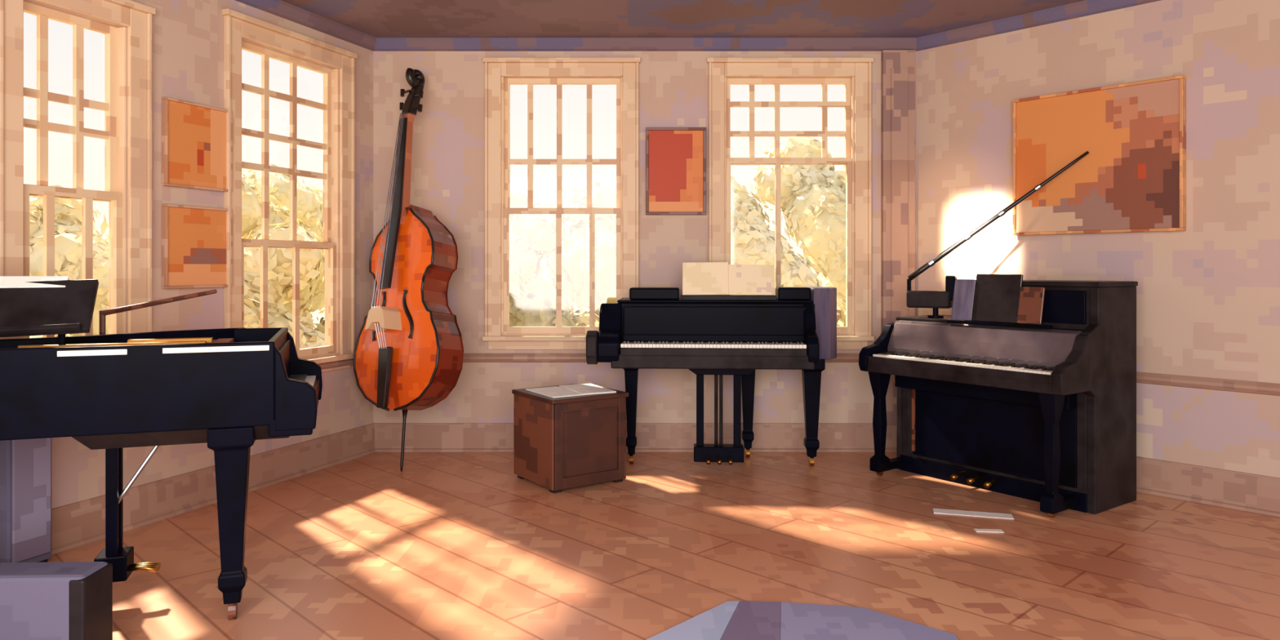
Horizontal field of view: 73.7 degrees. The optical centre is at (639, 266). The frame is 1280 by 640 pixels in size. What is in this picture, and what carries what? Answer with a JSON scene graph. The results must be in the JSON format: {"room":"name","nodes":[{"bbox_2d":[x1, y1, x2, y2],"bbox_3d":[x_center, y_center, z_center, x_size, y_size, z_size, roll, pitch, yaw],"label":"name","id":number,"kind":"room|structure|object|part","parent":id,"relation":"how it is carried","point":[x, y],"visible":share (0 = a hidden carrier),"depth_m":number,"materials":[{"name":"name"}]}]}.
{"room":"music room","nodes":[
{"label":"music room","id":0,"kind":"room"},
{"bbox_2d":[23,0,373,508],"bbox_3d":[-2.857,-0.140,2.727,0.100,2.880,6.300,0,0,21],"label":"wall","id":1,"kind":"structure","parent":0,"point":[188,35],"depth_m":4.28,"materials":[{"name":"paint"}]},
{"bbox_2d":[0,0,155,338],"bbox_3d":[-2.458,-0.338,3.704,0.160,1.755,0.705,0,0,21],"label":"window","id":2,"kind":"structure","parent":1,"relation":"in","point":[15,194],"depth_m":3.79,"materials":[{"name":"paint"}]},
{"bbox_3d":[-2.503,-0.699,3.720,0.035,0.802,0.447,0,0,21],"label":"sash","id":3,"kind":"part","parent":2,"relation":"part of","materials":[{"name":"paint"}]},
{"bbox_3d":[-2.466,0.050,3.706,0.035,0.776,0.447,0,0,21],"label":"sash","id":4,"kind":"part","parent":2,"relation":"part of","materials":[{"name":"paint"}]},
{"bbox_2d":[161,97,232,191],"bbox_3d":[-2.207,-0.600,4.267,0.032,0.424,0.399,0,0,21],"label":"framed print","id":5,"kind":"object","parent":1,"relation":"attached to","point":[193,135],"visible":1,"depth_m":4.24},
{"bbox_2d":[161,204,232,288],"bbox_3d":[-2.207,-0.097,4.267,0.032,0.405,0.399,0,0,21],"label":"framed print","id":6,"kind":"object","parent":1,"relation":"attached to","point":[193,238],"visible":1,"depth_m":4.23},
{"bbox_2d":[51,422,375,555],"bbox_3d":[-2.809,1.110,2.656,0.043,0.180,6.200,0,0,21],"label":"baseboard","id":7,"kind":"structure","parent":1,"relation":"attached to","point":[73,525],"depth_m":4.22,"materials":[{"name":"paint"}]},
{"bbox_2d":[222,8,357,372],"bbox_3d":[-2.010,-0.352,4.901,0.160,1.965,1.011,0,0,21],"label":"window","id":8,"kind":"structure","parent":1,"relation":"in","point":[237,25],"depth_m":4.97,"materials":[{"name":"paint"}]},
{"bbox_3d":[-2.054,-0.664,4.917,0.035,1.112,0.753,0,0,21],"label":"sash","id":9,"kind":"part","parent":8,"relation":"part of","materials":[{"name":"paint"}]},
{"bbox_3d":[-2.017,0.190,4.903,0.035,0.676,0.753,0,0,21],"label":"sash","id":10,"kind":"part","parent":8,"relation":"part of","materials":[{"name":"paint"}]},
{"bbox_3d":[-2.010,0.579,4.901,0.160,0.102,1.011,0,0,21],"label":"sill","id":11,"kind":"part","parent":8,"relation":"part of","materials":[{"name":"paint"}]},
{"bbox_2d":[235,0,376,50],"bbox_3d":[-2.804,-1.442,2.654,0.053,0.075,6.200,0,0,21],"label":"trim","id":12,"kind":"structure","parent":1,"relation":"attached to","point":[280,8],"depth_m":5.00,"materials":[{"name":"paint"}]},
{"bbox_2d":[318,358,353,369],"bbox_3d":[-2.814,0.595,2.658,0.028,0.060,6.200,0,0,21],"label":"trim","id":13,"kind":"structure","parent":1,"relation":"attached to","point":[324,366],"depth_m":5.20,"materials":[{"name":"paint"}]},
{"bbox_2d":[373,51,917,422],"bbox_3d":[0.035,-0.140,5.615,3.548,2.880,0.100,0,0,0],"label":"wall","id":14,"kind":"structure","parent":0,"point":[447,175],"depth_m":5.57,"materials":[{"name":"paint"}]},
{"bbox_2d":[482,57,640,349],"bbox_3d":[-0.508,-0.407,5.585,1.023,1.895,0.160,0,0,0],"label":"window","id":15,"kind":"structure","parent":14,"relation":"in","point":[499,335],"depth_m":5.54,"materials":[{"name":"paint"}]},
{"bbox_3d":[-0.508,0.489,5.585,1.023,0.102,0.160,0,0,0],"label":"sill","id":16,"kind":"part","parent":15,"relation":"part of","materials":[{"name":"paint"}]},
{"bbox_3d":[-0.508,0.028,5.593,0.765,0.820,0.035,0,0,0],"label":"sash","id":17,"kind":"part","parent":15,"relation":"part of","materials":[{"name":"paint"}]},
{"bbox_3d":[-0.508,-0.791,5.633,0.765,0.898,0.035,0,0,0],"label":"sash","id":18,"kind":"part","parent":15,"relation":"part of","materials":[{"name":"paint"}]},
{"bbox_2d":[373,422,896,452],"bbox_3d":[0.035,1.110,5.545,3.548,0.180,0.040,0,0,0],"label":"baseboard","id":19,"kind":"structure","parent":14,"relation":"attached to","point":[419,437],"depth_m":5.54,"materials":[{"name":"paint"}]},
{"bbox_2d":[373,37,917,51],"bbox_3d":[0.035,-1.442,5.540,3.548,0.075,0.050,0,0,0],"label":"trim","id":20,"kind":"structure","parent":14,"relation":"attached to","point":[382,44],"depth_m":5.53,"materials":[{"name":"paint"}]},
{"bbox_2d":[462,353,859,362],"bbox_3d":[0.035,0.595,5.551,3.548,0.060,0.028,0,0,0],"label":"trim","id":21,"kind":"structure","parent":14,"relation":"attached to","point":[468,357],"depth_m":5.54,"materials":[{"name":"paint"}]},
{"bbox_2d":[645,127,706,214],"bbox_3d":[0.233,-0.619,5.542,0.391,0.565,0.042,0,0,0],"label":"framed print","id":22,"kind":"object","parent":14,"relation":"attached to","point":[676,157],"visible":1,"depth_m":5.53},
{"bbox_2d":[706,57,874,349],"bbox_3d":[0.974,-0.407,5.585,1.079,1.895,0.160,0,0,0],"label":"window","id":23,"kind":"structure","parent":14,"relation":"in","point":[857,331],"depth_m":5.54,"materials":[{"name":"paint"}]},
{"bbox_3d":[0.974,-0.956,5.633,0.821,0.568,0.035,0,0,0],"label":"sash","id":24,"kind":"part","parent":23,"relation":"part of","materials":[{"name":"paint"}]},
{"bbox_3d":[0.974,-0.137,5.593,0.821,1.150,0.035,0,0,0],"label":"sash","id":25,"kind":"part","parent":23,"relation":"part of","materials":[{"name":"paint"}]},
{"bbox_3d":[0.974,0.489,5.585,1.079,0.102,0.160,0,0,0],"label":"sill","id":26,"kind":"part","parent":23,"relation":"part of","materials":[{"name":"paint"}]},
{"bbox_2d":[880,49,915,424],"bbox_3d":[1.675,-0.190,5.534,0.206,2.420,0.062,0,0,0],"label":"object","id":27,"kind":"structure","parent":14,"relation":"attached to","point":[897,66],"depth_m":5.51,"materials":[{"name":"paint"}]},
{"bbox_2d":[48,452,1279,639],"bbox_3d":[0.500,1.250,2.363,9.800,0.100,6.725,0,0,0],"label":"floor","id":28,"kind":"structure","parent":0,"point":[447,545],"depth_m":3.54,"materials":[{"name":"brown wood"}]},
{"bbox_2d":[0,437,51,562],"bbox_3d":[-2.440,0.920,3.366,0.132,0.560,0.170,0,0,21],"label":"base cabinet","id":29,"kind":"object","parent":28,"relation":"on","point":[25,464],"visible":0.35,"depth_m":3.32,"materials":[{"name":"grey wood"}]},
{"bbox_2d":[0,561,112,639],"bbox_3d":[-2.009,1.030,2.537,0.786,0.340,0.149,0,0,-2],"label":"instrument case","id":30,"kind":"object","parent":28,"relation":"on","point":[63,600],"visible":1,"depth_m":2.48,"materials":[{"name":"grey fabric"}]},
{"bbox_2d":[0,279,322,619],"bbox_3d":[-1.924,0.623,3.071,1.448,1.155,0.786,0,0,-19],"label":"grand piano","id":31,"kind":"object","parent":28,"relation":"on","point":[228,389],"visible":1,"depth_m":2.86,"materials":[{"name":"paint"}]},
{"bbox_2d":[0,275,68,288],"bbox_3d":[-2.307,0.059,2.985,0.520,0.058,0.056,0,0,-18],"label":"sheet music","id":32,"kind":"object","parent":31,"relation":"on","point":[6,282],"visible":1,"depth_m":3.03,"materials":[{"name":"paper"}]},
{"bbox_3d":[-1.931,0.300,3.044,0.690,0.050,0.356,0,0,-19],"label":"iron plate","id":33,"kind":"part","parent":31,"relation":"part of","materials":[{"name":"gold metal"}]},
{"bbox_3d":[-1.387,0.840,2.906,0.140,0.600,0.124,0,0,-19],"label":"leg","id":34,"kind":"part","parent":31,"relation":"part of","materials":[{"name":"paint"}]},
{"bbox_2d":[353,67,463,471],"bbox_3d":[-1.392,-0.021,5.115,0.749,2.444,0.498,0,0,43],"label":"double bass","id":35,"kind":"object","parent":28,"relation":"on","point":[408,354],"visible":1,"depth_m":5.04,"materials":[{"name":"brown wood"}]},
{"bbox_3d":[-1.451,0.242,5.073,0.720,1.200,0.035,-6,-12,32],"label":"plate","id":36,"kind":"part","parent":35,"relation":"part of","materials":[{"name":"orange wood"}]},
{"bbox_3d":[-1.325,0.278,5.265,0.720,1.200,0.035,-6,-12,32],"label":"plate","id":37,"kind":"part","parent":35,"relation":"part of","materials":[{"name":"brown wood"}]},
{"bbox_2d":[511,382,628,493],"bbox_3d":[-0.396,0.950,4.808,0.485,0.500,0.480,0,0,-35],"label":"wooden box","id":38,"kind":"object","parent":28,"relation":"on","point":[564,442],"visible":0.95,"depth_m":4.63,"materials":[{"name":"brown wood"}]},
{"bbox_3d":[-0.586,0.953,4.681,0.012,0.455,0.450,0,0,-35],"label":"panel","id":39,"kind":"part","parent":38,"relation":"part of","materials":[{"name":"brown wood"}]},
{"bbox_2d":[525,383,616,398],"bbox_3d":[-0.389,0.695,4.793,0.414,0.008,0.374,0,0,-28],"label":"sheet music","id":40,"kind":"object","parent":38,"relation":"on","point":[569,390],"visible":1,"depth_m":4.77,"materials":[{"name":"paper"}]},
{"bbox_3d":[-0.264,0.953,4.624,0.450,0.455,0.012,0,0,-35],"label":"frame","id":41,"kind":"part","parent":38,"relation":"part of","materials":[{"name":"brown wood"}]},
{"bbox_2d":[586,286,836,466],"bbox_3d":[0.449,0.662,5.155,1.494,1.075,0.600,0,0,3],"label":"grand piano","id":42,"kind":"object","parent":28,"relation":"on","point":[794,328],"visible":1,"depth_m":5.04,"materials":[{"name":"paint"}]},
{"bbox_3d":[-0.274,0.470,5.003,0.065,0.196,0.200,0,0,3],"label":"arm","id":43,"kind":"part","parent":42,"relation":"part of","materials":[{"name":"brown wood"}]},
{"bbox_3d":[-0.052,0.845,5.192,0.108,0.590,0.108,0,0,3],"label":"leg","id":44,"kind":"part","parent":42,"relation":"part of","materials":[{"name":"paint"}]},
{"bbox_3d":[0.453,0.207,5.260,1.160,0.014,0.390,0,0,3],"label":"lid","id":45,"kind":"part","parent":42,"relation":"part of","materials":[{"name":"paint"}]},
{"bbox_3d":[0.468,0.838,5.084,0.051,0.475,0.022,0,0,3],"label":"pedal rod","id":46,"kind":"part","parent":42,"relation":"part of","materials":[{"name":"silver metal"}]},
{"bbox_2d":[682,262,774,295],"bbox_3d":[0.531,0.071,5.127,0.550,0.199,0.062,0,0,3],"label":"sheet music","id":47,"kind":"object","parent":42,"relation":"on","point":[698,277],"visible":1,"depth_m":5.12,"materials":[{"name":"paper"}]},
{"bbox_3d":[0.679,0.845,5.374,0.122,0.590,0.122,0,0,3],"label":"leg","id":48,"kind":"part","parent":42,"relation":"part of","materials":[{"name":"paint"}]},
{"bbox_3d":[1.032,0.845,5.135,0.140,0.590,0.140,0,0,3],"label":"leg","id":49,"kind":"part","parent":42,"relation":"part of","materials":[{"name":"paint"}]},
{"bbox_2d":[646,600,958,639],"bbox_3d":[0.360,1.194,2.570,1.320,0.009,0.940,0,0,0],"label":"rug","id":50,"kind":"object","parent":28,"relation":"on","point":[730,620],"visible":1,"depth_m":2.83,"materials":[{"name":"fabric"}]},
{"bbox_3d":[0.092,1.194,2.539,0.324,0.009,1.131,0,0,26],"label":"pale panel","id":51,"kind":"part","parent":50,"relation":"part of","materials":[{"name":"fabric"}]},
{"bbox_3d":[0.717,1.194,2.514,0.600,0.009,0.944,0,0,10],"label":"grey panel","id":52,"kind":"part","parent":50,"relation":"part of","materials":[{"name":"fabric"}]},
{"bbox_2d":[933,508,1013,519],"bbox_3d":[1.612,1.198,4.137,0.360,0.003,0.080,0,0,16],"label":"paper sheet","id":53,"kind":"object","parent":28,"relation":"on","point":[953,512],"visible":1,"depth_m":4.13,"materials":[{"name":"white paper"}]},
{"bbox_2d":[973,528,1004,533],"bbox_3d":[1.583,1.198,3.870,0.120,0.003,0.040,0,0,6],"label":"paper scrap","id":54,"kind":"object","parent":28,"relation":"on","point":[998,531],"visible":1,"depth_m":3.86,"materials":[{"name":"white paper"}]},
{"bbox_2d":[858,280,1137,518],"bbox_3d":[1.905,0.637,4.643,0.745,1.125,1.195,0,0,-36],"label":"upright piano","id":55,"kind":"object","parent":28,"relation":"on","point":[1045,413],"visible":0.97,"depth_m":4.35,"materials":[{"name":"brown wood"}]},
{"bbox_3d":[1.376,0.885,4.898,0.117,0.570,0.076,0,0,-36],"label":"leg","id":56,"kind":"part","parent":55,"relation":"part of","materials":[{"name":"paint"}]},
{"bbox_3d":[1.673,0.757,5.154,0.500,0.885,0.035,0,0,-36],"label":"panel","id":57,"kind":"part","parent":55,"relation":"part of","materials":[{"name":"brown wood"}]},
{"bbox_3d":[1.694,0.870,4.808,0.007,0.400,0.380,0,0,-36],"label":"panel moulding","id":58,"kind":"part","parent":55,"relation":"part of","materials":[{"name":"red wood"}]},
{"bbox_2d":[906,275,956,317],"bbox_3d":[1.710,0.174,5.008,0.277,0.245,0.090,0,0,30],"label":"holder","id":59,"kind":"object","parent":55,"relation":"on","point":[935,300],"visible":0.94,"depth_m":4.96,"materials":[{"name":"paint"}]},
{"bbox_2d":[907,151,1088,280],"bbox_3d":[2.034,-0.277,4.891,0.961,0.724,0.037,0,0,23],"label":"pole","id":60,"kind":"object","parent":59,"relation":"attached to","point":[931,262],"visible":1,"depth_m":4.90,"materials":[{"name":"metal"}]},
{"bbox_2d":[951,279,976,320],"bbox_3d":[1.778,0.182,4.690,0.061,0.224,0.120,0,0,-36],"label":"book","id":61,"kind":"object","parent":55,"relation":"on","point":[964,289],"visible":1,"depth_m":4.68,"materials":[{"name":"purple paper"}]},
{"bbox_3d":[1.820,0.650,4.590,0.085,0.100,1.020,0,0,-36],"label":"key rail","id":62,"kind":"part","parent":55,"relation":"part of","materials":[{"name":"paint"}]},
{"bbox_3d":[1.869,0.870,4.582,0.014,0.440,0.950,0,0,-36],"label":"panel","id":63,"kind":"part","parent":55,"relation":"part of","materials":[{"name":"paint"}]},
{"bbox_2d":[971,274,1022,323],"bbox_3d":[1.899,0.167,4.541,0.066,0.254,0.257,0,0,-36],"label":"book","id":64,"kind":"object","parent":55,"relation":"on","point":[997,296],"visible":1,"depth_m":4.53,"materials":[{"name":"black paper"}]},
{"bbox_2d":[1017,286,1044,324],"bbox_3d":[2.007,0.199,4.381,0.054,0.190,0.122,0,0,-36],"label":"book","id":65,"kind":"object","parent":55,"relation":"on","point":[1031,301],"visible":1,"depth_m":4.37,"materials":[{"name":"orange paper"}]},
{"bbox_3d":[1.970,0.885,4.081,0.117,0.570,0.076,0,0,-36],"label":"leg","id":66,"kind":"part","parent":55,"relation":"part of","materials":[{"name":"paint"}]},
{"bbox_3d":[2.012,0.203,4.470,0.015,0.165,0.640,0,0,-36],"label":"panel","id":67,"kind":"part","parent":55,"relation":"part of","materials":[{"name":"paint"}]},
{"bbox_3d":[2.174,0.087,4.566,0.400,0.025,0.755,0,0,-36],"label":"lid","id":68,"kind":"part","parent":55,"relation":"part of","materials":[{"name":"brown wood"}]},
{"bbox_3d":[2.333,0.650,4.249,0.504,1.100,0.045,0,0,-36],"label":"panel","id":69,"kind":"part","parent":55,"relation":"part of","materials":[{"name":"brown wood"}]},
{"bbox_2d":[281,0,1084,37],"bbox_3d":[0.500,-1.530,2.363,9.800,0.100,6.725,0,0,0],"label":"ceiling","id":70,"kind":"structure","parent":0,"point":[375,18],"depth_m":5.05,"materials":[{"name":"paint"}]},
{"bbox_2d":[917,0,1279,477],"bbox_3d":[3.339,-0.140,3.915,0.102,2.880,4.700,0,0,-42],"label":"wall","id":71,"kind":"structure","parent":0,"point":[1208,292],"depth_m":4.48,"materials":[{"name":"paint"}]},
{"bbox_2d":[916,0,1161,51],"bbox_3d":[3.316,-1.442,3.828,0.052,0.075,4.600,0,0,-42],"label":"trim","id":72,"kind":"structure","parent":71,"relation":"attached to","point":[1086,7],"depth_m":5.00,"materials":[{"name":"paint"}]},
{"bbox_2d":[1013,75,1186,235],"bbox_3d":[2.512,-0.585,4.726,0.057,0.800,0.882,0,0,-42],"label":"painting","id":73,"kind":"object","parent":71,"relation":"attached to","point":[1131,178],"visible":1,"depth_m":4.68},
{"bbox_2d":[1136,456,1279,516],"bbox_3d":[3.320,1.110,3.831,0.040,0.180,4.600,0,0,-42],"label":"baseboard","id":74,"kind":"structure","parent":71,"relation":"attached to","point":[1240,491],"depth_m":4.32,"materials":[{"name":"paint"}]},
{"bbox_2d":[1136,371,1279,395],"bbox_3d":[3.324,0.595,3.835,0.029,0.060,4.600,0,0,-42],"label":"trim","id":75,"kind":"structure","parent":71,"relation":"attached to","point":[1213,384],"depth_m":4.32,"materials":[{"name":"paint"}]},
{"label":"outside","id":76,"kind":"structure","parent":0,"visible":0},
{"bbox_2d":[29,290,589,337],"bbox_3d":[0.000,1.625,34.500,120.000,0.150,71.000,0,0,0],"label":"ground","id":77,"kind":"structure","parent":76,"point":[314,314],"depth_m":28.02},
{"bbox_2d":[29,185,108,337],"bbox_3d":[-6.140,0.501,9.494,2.451,2.805,2.243,0,0,-1],"label":"tree","id":78,"kind":"object","parent":77,"relation":"on","point":[68,212],"visible":0.23,"depth_m":8.70,"materials":[{"name":"beige plant"}]},
{"bbox_2d":[241,173,324,320],"bbox_3d":[-6.205,0.225,12.920,2.880,3.400,2.714,0,0,-39],"label":"tree","id":79,"kind":"object","parent":77,"relation":"on","point":[251,200],"visible":0.14,"depth_m":12.46,"materials":[{"name":"beige plant"}]},
{"bbox_2d":[241,222,324,348],"bbox_3d":[-3.779,0.667,8.650,1.980,2.268,1.805,0,0,-43],"label":"tree","id":80,"kind":"object","parent":77,"relation":"on","point":[279,260],"visible":0.23,"depth_m":8.60,"materials":[{"name":"beige plant"}]},
{"bbox_2d":[241,164,324,328],"bbox_3d":[-7.234,-0.015,17.392,3.371,4.004,3.314,0,0,22],"label":"tree","id":81,"kind":"object","parent":77,"relation":"on","point":[309,200],"visible":0.12,"depth_m":16.24,"materials":[{"name":"beige plant"}]},
{"bbox_2d":[306,204,324,329],"bbox_3d":[-3.586,0.416,12.405,2.668,3.105,2.452,0,0,-1],"label":"tree","id":82,"kind":"object","parent":77,"relation":"on","point":[322,321],"visible":0.02,"depth_m":12.02,"materials":[{"name":"green plant"}]},
{"bbox_2d":[509,188,576,315],"bbox_3d":[-2.696,0.188,16.604,3.195,3.628,2.846,0,0,-34],"label":"tree","id":83,"kind":"object","parent":77,"relation":"on","point":[542,287],"visible":0.08,"depth_m":15.97,"materials":[{"name":"green plant"}]},
{"bbox_2d":[509,200,581,326],"bbox_3d":[-1.304,0.488,9.827,1.951,2.531,1.736,0,0,-28],"label":"tree","id":84,"kind":"object","parent":77,"relation":"on","point":[532,237],"visible":0.21,"depth_m":9.74,"materials":[{"name":"green plant"}]},
{"bbox_2d":[543,182,616,326],"bbox_3d":[-0.508,0.277,12.585,2.518,3.138,2.321,0,0,41],"label":"tree","id":85,"kind":"object","parent":77,"relation":"on","point":[575,247],"visible":0.36,"depth_m":11.66,"materials":[{"name":"green plant"}]},
{"bbox_2d":[730,173,822,295],"bbox_3d":[1.167,0.320,9.569,1.852,2.847,2.005,0,0,-15],"label":"tree","id":86,"kind":"object","parent":77,"relation":"on","point":[752,242],"visible":0.18,"depth_m":8.82,"materials":[{"name":"beige plant"}]},
{"bbox_2d":[750,136,845,326],"bbox_3d":[2.734,-0.023,11.820,2.441,3.736,2.728,0,0,-9],"label":"tree","id":87,"kind":"object","parent":77,"relation":"on","point":[813,197],"visible":0.41,"depth_m":11.19,"materials":[{"name":"beige plant"}]},
{"bbox_2d":[833,155,845,189],"bbox_3d":[5.392,-0.248,18.143,3.184,4.419,3.641,0,0,-26],"label":"tree","id":88,"kind":"object","parent":77,"relation":"on","point":[841,169],"visible":0.02,"depth_m":17.67,"materials":[{"name":"beige plant"}]}
]}

